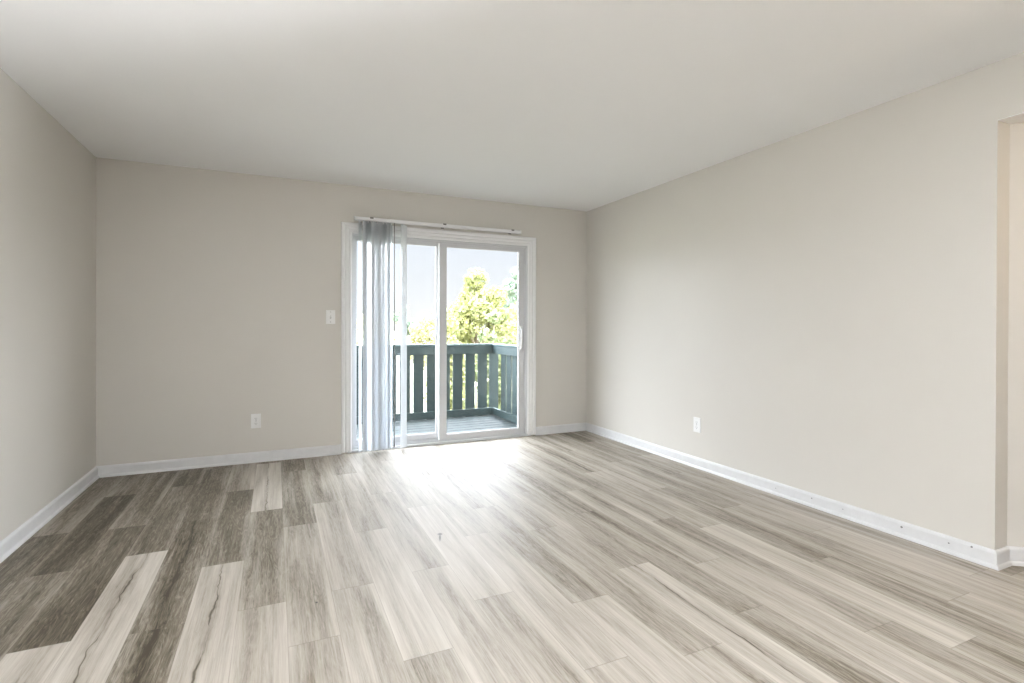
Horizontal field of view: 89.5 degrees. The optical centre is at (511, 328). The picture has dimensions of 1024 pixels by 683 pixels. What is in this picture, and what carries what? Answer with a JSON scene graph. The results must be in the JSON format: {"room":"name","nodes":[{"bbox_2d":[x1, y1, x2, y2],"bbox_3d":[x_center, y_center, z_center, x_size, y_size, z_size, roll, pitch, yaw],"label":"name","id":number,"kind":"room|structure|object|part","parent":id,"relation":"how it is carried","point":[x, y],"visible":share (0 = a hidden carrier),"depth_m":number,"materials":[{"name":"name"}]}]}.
{"room":"empty living room","nodes":[
{"label":"empty living room","id":0,"kind":"room"},
{"bbox_2d":[0,68,95,540],"bbox_3d":[-1.672,0.038,0.500,0.140,2.640,7.502,0,0,-25],"label":"wall","id":1,"kind":"structure","parent":0,"point":[48,177],"depth_m":3.01,"materials":[{"name":"beige paint"}]},
{"bbox_2d":[0,466,98,562],"bbox_3d":[-1.600,1.115,0.539,0.024,0.086,7.502,0,0,-25],"label":"baseboard","id":2,"kind":"structure","parent":1,"relation":"attached to","point":[13,541],"depth_m":3.02,"materials":[{"name":"white paint"}]},
{"bbox_2d":[96,157,586,465],"bbox_3d":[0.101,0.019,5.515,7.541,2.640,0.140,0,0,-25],"label":"wall","id":3,"kind":"structure","parent":0,"point":[215,290],"depth_m":4.35,"materials":[{"name":"beige paint"}]},
{"bbox_2d":[97,444,340,477],"bbox_3d":[-2.356,1.096,4.306,1.785,0.086,0.024,0,0,-25],"label":"baseboard","id":4,"kind":"structure","parent":3,"relation":"attached to","point":[296,453],"depth_m":4.26,"materials":[{"name":"white paint"}]},
{"bbox_2d":[251,413,260,427],"bbox_3d":[-2.176,0.789,4.395,0.076,0.122,0.008,0,0,-25],"label":"wall outlet","id":5,"kind":"object","parent":3,"relation":"attached to","point":[255,418],"visible":1,"depth_m":4.39,"materials":[{"name":"white plastic"}]},
{"bbox_2d":[326,310,334,323],"bbox_3d":[-1.626,-0.100,4.636,0.078,0.124,0.019,0,0,-25],"label":"light switch","id":6,"kind":"object","parent":3,"relation":"attached to","point":[330,314],"visible":1,"depth_m":4.64,"materials":[{"name":"white plastic"}]},
{"bbox_2d":[354,216,520,452],"bbox_3d":[-0.674,0.055,5.026,1.664,2.133,0.104,0,0,-25],"label":"vertical blind","id":7,"kind":"object","parent":3,"relation":"attached to","point":[377,237],"visible":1,"depth_m":4.75,"materials":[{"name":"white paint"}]},
{"bbox_2d":[341,222,535,452],"bbox_3d":[-0.681,0.090,5.161,1.974,2.098,0.194,0,0,-25],"label":"door","id":8,"kind":"structure","parent":3,"relation":"in","point":[442,240],"depth_m":5.12,"materials":[{"name":"white paint"}]},
{"bbox_3d":[-1.105,0.134,4.993,0.851,1.961,0.034,0,0,-25],"label":"fixed panel","id":9,"kind":"part","parent":8,"relation":"part of","materials":[{"name":"glass"}]},
{"bbox_3d":[-0.685,1.119,5.171,1.860,0.040,0.182,0,0,-25],"label":"sill","id":10,"kind":"part","parent":8,"relation":"part of","materials":[{"name":"white plastic"}]},
{"bbox_3d":[-0.301,0.135,5.306,0.933,1.961,0.034,0,0,-25],"label":"sliding panel","id":11,"kind":"part","parent":8,"relation":"part of","materials":[{"name":"glass"}]},
{"bbox_3d":[0.099,0.104,5.447,0.024,0.243,0.052,0,0,-25],"label":"handle","id":12,"kind":"part","parent":8,"relation":"part of","materials":[{"name":"white plastic"}]},
{"bbox_2d":[535,422,585,434],"bbox_3d":[0.542,1.097,5.633,0.642,0.086,0.024,0,0,-25],"label":"baseboard","id":13,"kind":"structure","parent":3,"relation":"attached to","point":[553,429],"depth_m":5.62,"materials":[{"name":"white paint"}]},
{"bbox_2d":[357,414,516,438],"bbox_3d":[-1.182,1.354,6.052,2.890,0.250,1.891,0,0,-25],"label":"floor","id":14,"kind":"structure","parent":0,"point":[477,422],"depth_m":6.54,"materials":[{"name":"grey wood"}]},
{"bbox_2d":[357,343,516,424],"bbox_3d":[-1.165,0.758,6.016,2.903,1.072,1.810,0,0,-25],"label":"balcony railing","id":15,"kind":"object","parent":14,"relation":"on","point":[508,352],"visible":0.2,"depth_m":7.03,"materials":[{"name":"green paint"}]},
{"bbox_3d":[-1.151,0.307,5.983,2.766,0.115,1.742,0,0,-25],"label":"rail","id":16,"kind":"part","parent":15,"relation":"part of","materials":[{"name":"green paint"}]},
{"bbox_3d":[-1.160,0.235,6.004,2.860,0.026,1.789,0,0,-25],"label":"cap rail","id":17,"kind":"part","parent":15,"relation":"part of","materials":[{"name":"green paint"}]},
{"bbox_3d":[-1.152,1.173,5.987,2.766,0.094,1.742,0,0,-25],"label":"rail","id":18,"kind":"part","parent":15,"relation":"part of","materials":[{"name":"green paint"}]},
{"bbox_2d":[0,431,1023,682],"bbox_3d":[1.009,1.258,1.768,5.892,0.200,7.762,0,0,-25],"label":"floor","id":19,"kind":"structure","parent":0,"point":[579,556],"depth_m":2.34,"materials":[{"name":"grey laminate"}]},
{"bbox_2d":[0,0,1023,211],"bbox_3d":[0.384,-1.382,1.434,4.656,0.200,7.782,0,0,-25],"label":"ceiling","id":20,"kind":"structure","parent":0,"point":[579,105],"depth_m":2.66,"materials":[{"name":"white paint"}]},
{"bbox_2d":[586,52,1023,549],"bbox_3d":[2.445,-0.062,2.385,0.115,2.440,7.502,0,0,-25],"label":"wall","id":21,"kind":"structure","parent":0,"point":[829,302],"depth_m":3.19,"materials":[{"name":"beige paint"}]},
{"bbox_2d":[693,417,700,432],"bbox_3d":[1.522,0.796,4.254,0.008,0.122,0.076,0,0,-25],"label":"wall outlet","id":22,"kind":"object","parent":21,"relation":"attached to","point":[696,421],"visible":1,"depth_m":4.25,"materials":[{"name":"white plastic"}]},
{"bbox_2d":[585,422,1023,570],"bbox_3d":[1.881,1.108,3.745,0.938,0.086,4.492,0,0,-39],"label":"baseboard","id":23,"kind":"structure","parent":21,"relation":"attached to","point":[999,559],"depth_m":3.12,"materials":[{"name":"white paint"}]},
{"bbox_2d":[998,112,1023,123],"bbox_3d":[3.687,-1.131,1.018,1.233,0.283,3.993,0,0,-25],"label":"ceiling","id":24,"kind":"structure","parent":0,"point":[1018,118],"depth_m":2.48,"materials":[{"name":"white paint"}]},
{"bbox_2d":[1007,123,1023,546],"bbox_3d":[3.062,-0.061,2.471,1.250,2.440,0.100,0,0,11],"label":"wall","id":25,"kind":"structure","parent":0,"point":[1015,481],"depth_m":2.53,"materials":[{"name":"beige paint"}]},
{"label":"outside","id":26,"kind":"structure","parent":0,"visible":0},
{"bbox_2d":[357,331,488,413],"bbox_3d":[-52.542,3.355,198.794,370.000,0.400,394.800,0,0,-25],"label":"ground","id":27,"kind":"structure","parent":26,"point":[397,341],"depth_m":39.88,"materials":[{"name":"green plant"}]},
{"bbox_2d":[357,314,395,344],"bbox_3d":[-9.675,1.487,35.018,3.712,5.018,3.376,0,0,-25],"label":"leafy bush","id":28,"kind":"object","parent":27,"relation":"on","point":[362,314],"visible":0.02,"depth_m":35.43,"materials":[{"name":"green plant"}]},
{"bbox_2d":[390,305,417,341],"bbox_3d":[-9.679,0.870,46.258,1.890,6.156,2.353,0,0,34],"label":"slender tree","id":29,"kind":"object","parent":27,"relation":"on","point":[398,313],"visible":0.41,"depth_m":46.08,"materials":[{"name":"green plant"}]},
{"bbox_2d":[408,312,435,379],"bbox_3d":[-6.223,1.401,38.449,3.556,5.175,3.391,0,0,4],"label":"leafy bush","id":30,"kind":"object","parent":27,"relation":"on","point":[418,336],"visible":0.52,"depth_m":38.09,"materials":[{"name":"green plant"}]},
{"bbox_2d":[424,314,475,409],"bbox_3d":[-2.062,1.806,16.361,1.717,4.579,1.605,0,0,31],"label":"leafy bush","id":31,"kind":"object","parent":27,"relation":"on","point":[450,340],"visible":0.12,"depth_m":16.11,"materials":[{"name":"yellow plant"}]},
{"bbox_2d":[447,267,516,407],"bbox_3d":[-1.382,0.794,21.243,3.125,6.571,3.009,0,0,-25],"label":"leafy tree","id":32,"kind":"object","parent":27,"relation":"on","point":[473,305],"visible":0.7,"depth_m":20.65,"materials":[{"name":"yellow plant"}]},
{"bbox_3d":[-1.380,-0.220,21.239,3.125,4.586,3.009,0,0,-25],"label":"crown","id":33,"kind":"part","parent":32,"relation":"part of","materials":[{"name":"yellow plant"}]},
{"bbox_2d":[475,309,513,409],"bbox_3d":[-0.659,1.723,17.595,1.644,4.740,1.739,0,0,-25],"label":"leafy bush","id":34,"kind":"object","parent":27,"relation":"on","point":[495,317],"visible":0.18,"depth_m":17.31,"materials":[{"name":"green plant"}]},
{"bbox_2d":[499,265,517,317],"bbox_3d":[0.392,-0.109,35.048,2.966,8.268,2.881,0,0,-25],"label":"tree","id":35,"kind":"object","parent":27,"relation":"on","point":[510,285],"visible":0.09,"depth_m":34.37,"materials":[{"name":"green plant"}]},
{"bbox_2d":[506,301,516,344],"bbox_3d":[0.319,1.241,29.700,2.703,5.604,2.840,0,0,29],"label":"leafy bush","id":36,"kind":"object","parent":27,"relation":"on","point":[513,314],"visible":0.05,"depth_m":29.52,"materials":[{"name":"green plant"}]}
]}

